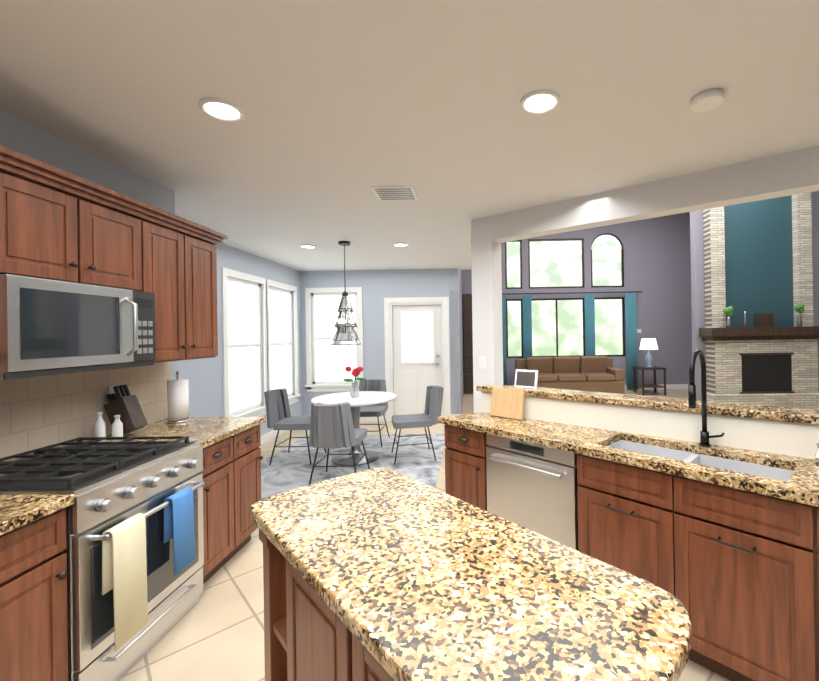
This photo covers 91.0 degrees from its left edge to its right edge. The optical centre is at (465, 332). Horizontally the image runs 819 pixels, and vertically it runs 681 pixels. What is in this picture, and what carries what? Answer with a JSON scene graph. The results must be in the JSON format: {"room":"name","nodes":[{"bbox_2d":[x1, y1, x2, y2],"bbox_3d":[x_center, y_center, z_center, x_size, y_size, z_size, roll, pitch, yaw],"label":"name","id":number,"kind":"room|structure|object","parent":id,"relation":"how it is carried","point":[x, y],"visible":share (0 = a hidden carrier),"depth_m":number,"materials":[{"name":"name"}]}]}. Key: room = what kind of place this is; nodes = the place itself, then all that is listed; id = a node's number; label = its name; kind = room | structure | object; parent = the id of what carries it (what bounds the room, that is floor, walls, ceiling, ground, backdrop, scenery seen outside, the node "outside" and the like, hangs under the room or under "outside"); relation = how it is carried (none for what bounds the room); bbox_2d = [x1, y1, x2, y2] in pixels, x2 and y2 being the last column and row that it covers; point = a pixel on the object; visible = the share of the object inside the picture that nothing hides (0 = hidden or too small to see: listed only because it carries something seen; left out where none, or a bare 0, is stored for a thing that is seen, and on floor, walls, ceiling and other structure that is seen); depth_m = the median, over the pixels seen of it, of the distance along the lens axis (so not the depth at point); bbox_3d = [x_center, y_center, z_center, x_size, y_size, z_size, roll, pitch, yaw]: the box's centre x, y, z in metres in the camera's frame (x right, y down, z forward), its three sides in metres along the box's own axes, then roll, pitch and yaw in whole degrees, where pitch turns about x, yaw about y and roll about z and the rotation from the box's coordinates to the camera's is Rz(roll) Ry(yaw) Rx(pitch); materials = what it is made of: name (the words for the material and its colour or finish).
{"room":"kitchen","nodes":[
{"label":"kitchen","id":0,"kind":"room"},
{"bbox_2d":[0,108,176,441],"bbox_3d":[-2.338,0.226,0.671,0.150,2.640,4.820,-1,0,1],"label":"wall","id":1,"kind":"structure","parent":0,"point":[22,136],"depth_m":2.34,"materials":[{"name":"grey paint"}]},
{"bbox_2d":[0,157,147,291],"bbox_3d":[-2.058,-0.455,1.928,0.385,0.454,0.744,-1,0,1],"label":"upper cabinet","id":2,"kind":"object","parent":1,"relation":"attached to","point":[57,224],"depth_m":1.87,"materials":[{"name":"brown wood"}]},
{"bbox_2d":[0,274,155,379],"bbox_3d":[-1.983,-0.018,1.926,0.511,0.412,0.730,-1,0,1],"label":"over-the-range microwave","id":3,"kind":"object","parent":2,"relation":"attached to","point":[50,327],"visible":1,"depth_m":1.80,"materials":[{"name":"silver metal"}]},
{"bbox_2d":[0,361,170,460],"bbox_3d":[-2.240,0.415,1.681,0.005,0.443,2.645,-1,0,1],"label":"backsplash","id":4,"kind":"structure","parent":1,"relation":"attached to","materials":[{"name":"tile"}]},
{"bbox_2d":[108,385,118,402],"bbox_3d":[-2.221,0.391,2.519,0.005,0.115,0.070,-1,0,1],"label":"outlet","id":5,"kind":"object","parent":1,"relation":"attached to","point":[111,390],"visible":0.36,"depth_m":2.49,"materials":[{"name":"white plastic"}]},
{"bbox_2d":[119,213,219,368],"bbox_3d":[-2.044,-0.247,2.639,0.385,0.866,0.678,-1,0,1],"label":"upper cabinet","id":6,"kind":"object","parent":1,"relation":"attached to","point":[182,261],"depth_m":2.61,"materials":[{"name":"brown wood"}]},
{"bbox_2d":[177,242,301,435],"bbox_3d":[-2.972,0.247,5.106,0.150,2.640,4.030,-1,0,1],"label":"wall","id":7,"kind":"structure","parent":0,"point":[204,376],"depth_m":4.78,"materials":[{"name":"grey paint"}]},
{"bbox_2d":[227,276,261,416],"bbox_3d":[-2.980,0.177,5.281,0.110,1.740,0.860,-1,0,1],"label":"nook window","id":8,"kind":"structure","parent":7,"relation":"in","point":[244,346],"depth_m":5.36,"materials":[{"name":"white glass"}]},
{"bbox_2d":[221,267,300,416],"bbox_3d":[-2.863,0.197,5.779,0.050,1.950,2.070,-1,0,1],"label":"window frame","id":9,"kind":"structure","parent":7,"relation":"in","point":[259,411],"depth_m":5.64,"materials":[{"name":"white"}]},
{"bbox_2d":[260,430,287,443],"bbox_3d":[-2.870,1.510,5.106,0.015,0.110,3.720,-1,0,1],"label":"baseboard","id":10,"kind":"structure","parent":7,"relation":"attached to","point":[268,436],"depth_m":5.84,"materials":[{"name":"white wood"}]},
{"bbox_2d":[269,286,292,396],"bbox_3d":[-2.966,0.179,6.281,0.110,1.740,0.860,-1,0,1],"label":"nook window","id":11,"kind":"structure","parent":7,"relation":"in","point":[281,340],"depth_m":6.41,"materials":[{"name":"white glass"}]},
{"bbox_2d":[300,268,459,415],"bbox_3d":[-1.488,0.228,7.024,2.760,2.640,0.150,-1,0,1],"label":"wall","id":12,"kind":"structure","parent":0,"point":[378,286],"depth_m":6.95,"materials":[{"name":"grey paint"}]},
{"bbox_2d":[305,287,362,391],"bbox_3d":[-2.280,0.120,7.006,1.030,1.810,0.190,-1,0,1],"label":"nook window","id":13,"kind":"structure","parent":12,"relation":"in","point":[330,363],"depth_m":7.04,"materials":[{"name":"white glass"}]},
{"bbox_2d":[360,415,385,421],"bbox_3d":[-2.100,1.503,6.947,1.440,0.110,0.015,-1,0,1],"label":"baseboard","id":14,"kind":"structure","parent":12,"relation":"attached to","point":[362,419],"depth_m":6.93,"materials":[{"name":"white wood"}]},
{"bbox_2d":[384,297,449,421],"bbox_3d":[-0.835,0.463,6.999,1.120,2.150,0.160,-1,0,1],"label":"door frame","id":15,"kind":"structure","parent":12,"relation":"attached to","point":[390,303],"depth_m":6.93,"materials":[{"name":"white wood"}]},
{"bbox_2d":[393,305,442,416],"bbox_3d":[-0.834,0.524,6.986,0.850,2.003,0.095,-1,0,1],"label":"back door","id":16,"kind":"structure","parent":12,"relation":"in","point":[417,343],"depth_m":6.99,"materials":[{"name":"white painted wood"},{"name":"glass"}]},
{"bbox_2d":[0,0,818,270],"bbox_3d":[0.793,-1.199,2.542,7.900,0.120,9.050,-1,0,1],"label":"ceiling","id":17,"kind":"structure","parent":0,"point":[345,105],"depth_m":1.93,"materials":[{"name":"white paint"}]},
{"bbox_2d":[199,97,243,121],"bbox_3d":[-1.204,-1.103,1.977,0.191,0.024,0.191,-1,0,1],"label":"recessed light","id":18,"kind":"object","parent":17,"relation":"in","point":[221,109],"visible":1,"depth_m":1.97,"materials":[{"name":"white plastic"}]},
{"bbox_2d":[300,244,315,248],"bbox_3d":[-1.979,-1.083,5.019,0.191,0.024,0.191,-1,0,1],"label":"recessed light","id":19,"kind":"object","parent":17,"relation":"in","point":[307,246],"visible":0.98,"depth_m":5.01,"materials":[{"name":"white plastic"}]},
{"bbox_2d":[330,241,360,344],"bbox_3d":[-1.462,-0.475,4.850,0.359,1.245,0.359,-1,0,1],"label":"pendant chandelier","id":20,"kind":"object","parent":17,"relation":"hanging from","point":[345,332],"visible":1,"depth_m":4.77,"materials":[{"name":"black metal"}]},
{"bbox_2d":[371,186,417,200],"bbox_3d":[-0.556,-1.108,3.187,0.320,0.015,0.300,-1,0,1],"label":"ceiling vent","id":21,"kind":"object","parent":17,"relation":"in","point":[392,193],"visible":1,"depth_m":3.15,"materials":[{"name":"white metal"}]},
{"bbox_2d":[393,242,407,246],"bbox_3d":[-0.809,-1.102,5.001,0.191,0.024,0.191,-1,0,1],"label":"recessed light","id":22,"kind":"object","parent":17,"relation":"in","point":[399,244],"visible":0.96,"depth_m":4.99,"materials":[{"name":"white"}]},
{"bbox_2d":[520,89,559,113],"bbox_3d":[0.365,-1.127,1.954,0.191,0.024,0.191,-1,0,1],"label":"recessed light","id":23,"kind":"object","parent":17,"relation":"in","point":[541,101],"visible":0.98,"depth_m":1.94,"materials":[{"name":"white"}]},
{"bbox_2d":[690,88,723,111],"bbox_3d":[1.175,-1.128,1.942,0.140,0.035,0.140,-1,0,1],"label":"smoke detector","id":24,"kind":"object","parent":17,"relation":"attached to","point":[707,100],"visible":1,"depth_m":1.92,"materials":[{"name":"white plastic"}]},
{"bbox_2d":[120,389,730,680],"bbox_3d":[3.163,1.519,4.326,14.700,0.100,12.700,-1,0,1],"label":"floor","id":25,"kind":"structure","parent":0,"point":[216,633],"depth_m":2.07,"materials":[{"name":"tile"}]},
{"bbox_2d":[0,509,67,680],"bbox_3d":[-1.887,1.105,1.222,0.692,0.869,0.661,-1,0,1],"label":"base cabinet","id":26,"kind":"object","parent":25,"relation":"on","point":[33,562],"depth_m":1.43,"materials":[{"name":"brown wood"}]},
{"bbox_2d":[0,494,74,536],"bbox_3d":[-1.883,0.650,0.954,0.722,0.040,1.202,-1,0,1],"label":"countertop","id":27,"kind":"structure","parent":26,"relation":"on","point":[16,511],"depth_m":1.44,"materials":[{"name":"beige stone"}]},
{"bbox_2d":[0,436,204,680],"bbox_3d":[-1.823,1.063,1.921,0.793,0.955,0.728,-1,0,1],"label":"gas range","id":28,"kind":"object","parent":25,"relation":"on","point":[134,550],"visible":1,"depth_m":1.77,"materials":[{"name":"silver metal"}]},
{"bbox_2d":[199,433,243,583],"bbox_3d":[-1.868,1.108,2.493,0.692,0.869,0.401,-1,0,1],"label":"base cabinet","id":29,"kind":"object","parent":25,"relation":"on","point":[223,464],"depth_m":2.51,"materials":[{"name":"brown wood"}]},
{"bbox_2d":[83,417,265,448],"bbox_3d":[-1.858,0.654,2.644,0.722,0.040,0.707,-1,0,1],"label":"countertop","id":30,"kind":"structure","parent":29,"relation":"on","point":[207,430],"depth_m":2.62,"materials":[{"name":"beige stone"}]},
{"bbox_2d":[94,412,122,441],"bbox_3d":[-2.108,0.550,2.357,0.051,0.170,0.130,-1,0,41],"label":"soap bottles","id":31,"kind":"object","parent":30,"relation":"on","point":[100,427],"visible":0.81,"depth_m":2.33,"materials":[{"name":"white ceramic"}]},
{"bbox_2d":[103,384,147,434],"bbox_3d":[-2.107,0.480,2.477,0.197,0.308,0.100,-1,0,1],"label":"knife block","id":32,"kind":"object","parent":30,"relation":"on","point":[123,403],"visible":1,"depth_m":2.44,"materials":[{"name":"brown wood"}]},
{"bbox_2d":[165,371,190,423],"bbox_3d":[-2.057,0.456,2.856,0.150,0.359,0.150,-1,0,1],"label":"paper towel holder","id":33,"kind":"object","parent":30,"relation":"on","point":[178,398],"visible":1,"depth_m":2.81,"materials":[{"name":"white paper"}]},
{"bbox_2d":[244,425,262,545],"bbox_3d":[-1.864,1.109,2.771,0.692,0.869,0.401,-1,0,1],"label":"base cabinet","id":34,"kind":"object","parent":25,"relation":"on","point":[252,440],"depth_m":2.83,"materials":[{"name":"brown wood"}]},
{"bbox_2d":[259,536,390,680],"bbox_3d":[-0.169,1.073,1.178,0.500,0.880,1.150,-1,0,-43],"label":"kitchen island","id":35,"kind":"object","parent":25,"relation":"on","point":[303,641],"depth_m":1.13,"materials":[{"name":"brown wood"}]},
{"bbox_2d":[251,468,691,680],"bbox_3d":[-0.132,0.612,1.132,0.560,0.040,1.320,-1,0,-43],"label":"island countertop","id":36,"kind":"structure","parent":35,"relation":"on","point":[432,584],"depth_m":0.91,"materials":[{"name":"beige stone"}]},
{"bbox_2d":[261,434,444,498],"bbox_3d":[-1.355,1.536,4.844,2.150,0.010,2.300,-1,0,1],"label":"rug","id":37,"kind":"object","parent":25,"relation":"on","point":[285,471],"visible":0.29,"depth_m":4.68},
{"bbox_2d":[264,388,325,464],"bbox_3d":[-2.101,1.122,4.876,0.625,0.838,0.498,-1,0,1],"label":"chair","id":38,"kind":"object","parent":37,"relation":"on","point":[279,416],"visible":0.83,"depth_m":4.72,"materials":[{"name":"grey fabric"}]},
{"bbox_2d":[309,402,369,484],"bbox_3d":[-1.298,1.107,4.079,0.498,0.838,0.625,-1,0,1],"label":"chair","id":39,"kind":"object","parent":37,"relation":"on","point":[331,426],"visible":0.9,"depth_m":3.83,"materials":[{"name":"grey fabric"}]},
{"bbox_2d":[311,391,396,465],"bbox_3d":[-1.336,1.157,4.844,1.000,0.744,1.000,-1,0,1],"label":"dining table","id":40,"kind":"object","parent":37,"relation":"on","point":[366,398],"visible":0.75,"depth_m":4.77,"materials":[{"name":"white"}]},
{"bbox_2d":[343,366,365,397],"bbox_3d":[-1.352,0.595,4.846,0.274,0.378,0.214,-1,0,1],"label":"vase","id":41,"kind":"object","parent":40,"relation":"on","point":[354,389],"visible":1,"depth_m":4.80,"materials":[{"name":"clear glass"}]},
{"bbox_2d":[359,379,389,446],"bbox_3d":[-1.355,1.112,5.629,0.498,0.838,0.625,-1,0,1],"label":"chair","id":42,"kind":"object","parent":37,"relation":"on","point":[378,410],"visible":0.5,"depth_m":5.76,"materials":[{"name":"grey fabric"}]},
{"bbox_2d":[391,385,443,463],"bbox_3d":[-0.584,1.098,4.900,0.625,0.838,0.498,-1,0,-14],"label":"chair","id":43,"kind":"object","parent":37,"relation":"on","point":[427,418],"visible":1,"depth_m":4.78,"materials":[{"name":"grey fabric"}]},
{"bbox_2d":[444,425,484,509],"bbox_3d":[0.110,1.078,2.844,0.397,0.870,0.332,-1,0,45],"label":"base cabinet","id":44,"kind":"object","parent":25,"relation":"on","point":[465,449],"depth_m":2.71,"materials":[{"name":"brown wood"}]},
{"bbox_2d":[463,294,472,393],"bbox_3d":[0.319,0.277,10.120,0.720,2.500,0.395,-1,0,1],"label":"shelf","id":45,"kind":"object","parent":25,"relation":"on","point":[468,343],"visible":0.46,"depth_m":9.97,"materials":[{"name":"brown wood"}]},
{"bbox_2d":[485,433,596,554],"bbox_3d":[0.481,1.071,2.475,0.777,0.870,0.332,-1,0,45],"label":"dishwasher","id":46,"kind":"object","parent":25,"relation":"on","point":[538,489],"depth_m":2.28,"materials":[{"name":"silver metal"}]},
{"bbox_2d":[515,356,624,393],"bbox_3d":[2.406,1.030,9.404,2.350,0.925,0.970,-1,0,1],"label":"sofa","id":47,"kind":"object","parent":25,"relation":"on","point":[593,373],"visible":0.62,"depth_m":9.31,"materials":[{"name":"brown leather"}]},
{"bbox_2d":[633,366,666,395],"bbox_3d":[4.384,1.142,9.510,0.560,0.640,0.560,-1,0,1],"label":"side table","id":48,"kind":"object","parent":25,"relation":"on","point":[654,385],"visible":1,"depth_m":9.33,"materials":[{"name":"brown wood"}]},
{"bbox_2d":[639,338,657,366],"bbox_3d":[4.374,0.481,9.511,0.420,0.680,0.420,-1,0,1],"label":"table lamp","id":49,"kind":"object","parent":48,"relation":"on","point":[648,344],"visible":1,"depth_m":9.41,"materials":[{"name":"blue"}]},
{"bbox_2d":[481,393,818,492],"bbox_3d":[1.507,0.954,1.981,3.400,1.070,0.476,-1,0,45],"label":"half wall","id":50,"kind":"structure","parent":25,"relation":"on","point":[743,448],"depth_m":2.12,"materials":[{"name":"white paint"}]},
{"bbox_2d":[477,377,818,432],"bbox_3d":[1.487,0.399,2.000,3.440,0.040,0.534,-1,0,45],"label":"countertop","id":51,"kind":"structure","parent":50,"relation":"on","point":[798,420],"depth_m":2.16,"materials":[{"name":"beige stone"}]},
{"bbox_2d":[589,485,818,680],"bbox_3d":[1.099,1.165,1.907,1.021,0.660,0.396,-1,0,45],"label":"base cabinet","id":52,"kind":"object","parent":25,"relation":"on","point":[751,603],"depth_m":1.66,"materials":[{"name":"brown wood"}]},
{"bbox_2d":[437,412,818,508],"bbox_3d":[1.287,0.602,1.862,3.536,0.040,0.668,-1,0,45],"label":"countertop","id":53,"kind":"structure","parent":52,"relation":"on","point":[802,486],"depth_m":1.94,"materials":[{"name":"beige stone"}]},
{"bbox_2d":[608,440,793,481],"bbox_3d":[1.085,0.714,1.943,0.792,0.182,0.299,-1,0,45],"label":"sink","id":54,"kind":"object","parent":53,"relation":"in","point":[727,462],"depth_m":1.99,"materials":[{"name":"silver metal"}]},
{"bbox_2d":[699,192,818,409],"bbox_3d":[5.593,-0.911,7.532,2.140,4.698,0.420,-1,0,1],"label":"fireplace","id":55,"kind":"object","parent":25,"relation":"on","point":[757,256],"visible":0.69,"depth_m":7.53,"materials":[{"name":"stone"}]},
{"bbox_2d":[724,306,732,327],"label":"mantel decor","id":56,"kind":"object","parent":55,"relation":"on","point":[728,311],"depth_m":7.39,"materials":[{"name":"green plant"}]},
{"bbox_2d":[743,311,746,326],"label":"mantel decor","id":57,"kind":"object","parent":55,"relation":"on","point":[745,317],"depth_m":7.40,"materials":[{"name":"silver metal"}]},
{"bbox_2d":[754,313,773,326],"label":"mantel decor","id":58,"kind":"object","parent":55,"relation":"on","point":[763,319],"depth_m":7.57,"materials":[{"name":"brown wood"}]},
{"bbox_2d":[794,303,804,325],"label":"mantel decor","id":59,"kind":"object","parent":55,"relation":"on","point":[799,308],"depth_m":7.37,"materials":[{"name":"green plant"}]},
{"bbox_2d":[789,501,818,560],"bbox_3d":[1.659,1.050,1.416,0.712,0.870,0.491,-1,0,45],"label":"base cabinet","id":60,"kind":"object","parent":25,"relation":"on","point":[803,519],"depth_m":1.47,"materials":[{"name":"brown wood"}]},
{"bbox_2d":[449,270,463,414],"bbox_3d":[-0.176,-0.819,8.632,0.150,4.700,3.400,-1,0,1],"label":"wall","id":61,"kind":"structure","parent":0,"point":[460,344],"depth_m":7.37,"materials":[{"name":"grey paint"}]},
{"bbox_2d":[471,240,502,412],"bbox_3d":[0.153,-0.832,5.457,0.454,4.700,3.238,-1,0,1],"label":"column","id":62,"kind":"structure","parent":0,"point":[487,330],"depth_m":3.91,"materials":[{"name":"white paint"}]},
{"bbox_2d":[479,356,486,368],"bbox_3d":[0.172,0.294,3.898,0.080,0.120,0.007,-1,0,35],"label":"switch plate","id":63,"kind":"object","parent":62,"relation":"attached to","point":[482,362],"visible":1,"depth_m":3.90,"materials":[{"name":"white plastic"}]},
{"bbox_2d":[462,212,691,385],"bbox_3d":[3.520,-0.873,10.352,7.490,4.700,0.150,-1,0,1],"label":"wall","id":64,"kind":"structure","parent":0,"point":[657,261],"depth_m":10.26,"materials":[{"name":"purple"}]},
{"bbox_2d":[505,240,521,288],"bbox_3d":[1.251,-1.767,10.398,0.440,1.280,0.110,-1,0,1],"label":"living room window","id":65,"kind":"structure","parent":64,"relation":"in","point":[513,264],"depth_m":10.39,"materials":[{"name":"white glass"}]},
{"bbox_2d":[506,299,522,357],"bbox_3d":[1.277,-0.102,10.394,0.440,1.530,0.110,-1,0,1],"label":"living room window","id":66,"kind":"structure","parent":64,"relation":"in","point":[514,327],"depth_m":10.39,"materials":[{"name":"white glass"}]},
{"bbox_2d":[528,238,583,288],"bbox_3d":[2.351,-1.784,10.381,1.440,1.280,0.110,-1,0,1],"label":"living room window","id":67,"kind":"structure","parent":64,"relation":"in","point":[555,263],"depth_m":10.38,"materials":[{"name":"white glass"}]},
{"bbox_2d":[531,298,584,357],"bbox_3d":[2.377,-0.120,10.377,1.440,1.530,0.110,-1,0,1],"label":"living room window","id":68,"kind":"structure","parent":64,"relation":"in","point":[558,326],"depth_m":10.37,"materials":[{"name":"white glass"}]},
{"bbox_2d":[502,291,642,294],"bbox_3d":[2.561,-1.008,10.233,3.900,0.029,0.113,-1,0,1],"label":"curtain rod","id":69,"kind":"object","parent":64,"relation":"attached to","point":[572,292],"visible":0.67,"depth_m":10.18,"materials":[{"name":"black metal"}]},
{"bbox_2d":[502,296,506,384],"bbox_3d":[0.910,0.273,10.213,0.260,2.430,0.086,-1,0,1],"label":"curtain","id":70,"kind":"object","parent":69,"relation":"hanging from","point":[504,340],"visible":0.23,"depth_m":10.21,"materials":[{"name":"teal fabric"}]},
{"bbox_2d":[522,295,531,358],"bbox_3d":[1.590,0.262,10.203,0.220,2.430,0.086,-1,0,1],"label":"curtain","id":71,"kind":"object","parent":69,"relation":"hanging from","point":[527,327],"visible":0.67,"depth_m":10.20,"materials":[{"name":"teal fabric"}]},
{"bbox_2d":[584,294,594,355],"bbox_3d":[3.180,0.237,10.179,0.240,2.430,0.086,-1,0,1],"label":"curtain","id":72,"kind":"object","parent":69,"relation":"hanging from","point":[589,303],"visible":0.73,"depth_m":10.17,"materials":[{"name":"teal fabric"}]},
{"bbox_2d":[625,293,637,388],"bbox_3d":[4.229,0.221,10.163,0.260,2.430,0.086,-1,0,1],"label":"curtain","id":73,"kind":"object","parent":69,"relation":"hanging from","point":[631,328],"visible":0.94,"depth_m":10.15,"materials":[{"name":"teal fabric"}]},
{"bbox_2d":[591,233,623,287],"bbox_3d":[3.664,-1.883,10.362,0.909,1.435,0.110,-1,0,1],"label":"living room window","id":74,"kind":"structure","parent":64,"relation":"in","point":[607,260],"depth_m":10.36,"materials":[{"name":"glass"}]},
{"bbox_2d":[594,297,624,356],"bbox_3d":[3.692,-0.140,10.358,0.850,1.530,0.110,-1,0,1],"label":"living room window","id":75,"kind":"structure","parent":64,"relation":"in","point":[609,326],"depth_m":10.35,"materials":[{"name":"white glass"}]},
{"bbox_2d":[625,384,687,389],"bbox_3d":[4.100,1.408,10.256,6.000,0.120,0.015,-1,0,1],"label":"baseboard","id":76,"kind":"structure","parent":64,"relation":"attached to","point":[668,386],"depth_m":10.23,"materials":[{"name":"white wood"}]},
{"bbox_2d":[471,146,818,242],"bbox_3d":[2.470,-2.078,2.393,5.800,2.295,0.160,-1,0,35],"label":"header beam","id":77,"kind":"structure","parent":0,"point":[787,174],"depth_m":2.99,"materials":[{"name":"white paint"}]},
{"bbox_2d":[597,461,788,536],"bbox_3d":[0.981,0.716,1.839,0.792,0.182,0.004,-1,0,45],"label":"drawer fronts","id":78,"kind":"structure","parent":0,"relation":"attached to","point":[751,510],"depth_m":1.71,"materials":[{"name":"brown wood"}]},
{"bbox_2d":[690,191,818,399],"bbox_3d":[7.419,-0.937,8.969,5.850,4.700,2.500,-1,0,1],"label":"wall","id":79,"kind":"structure","parent":0,"point":[697,271],"depth_m":7.76,"materials":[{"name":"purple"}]}
]}

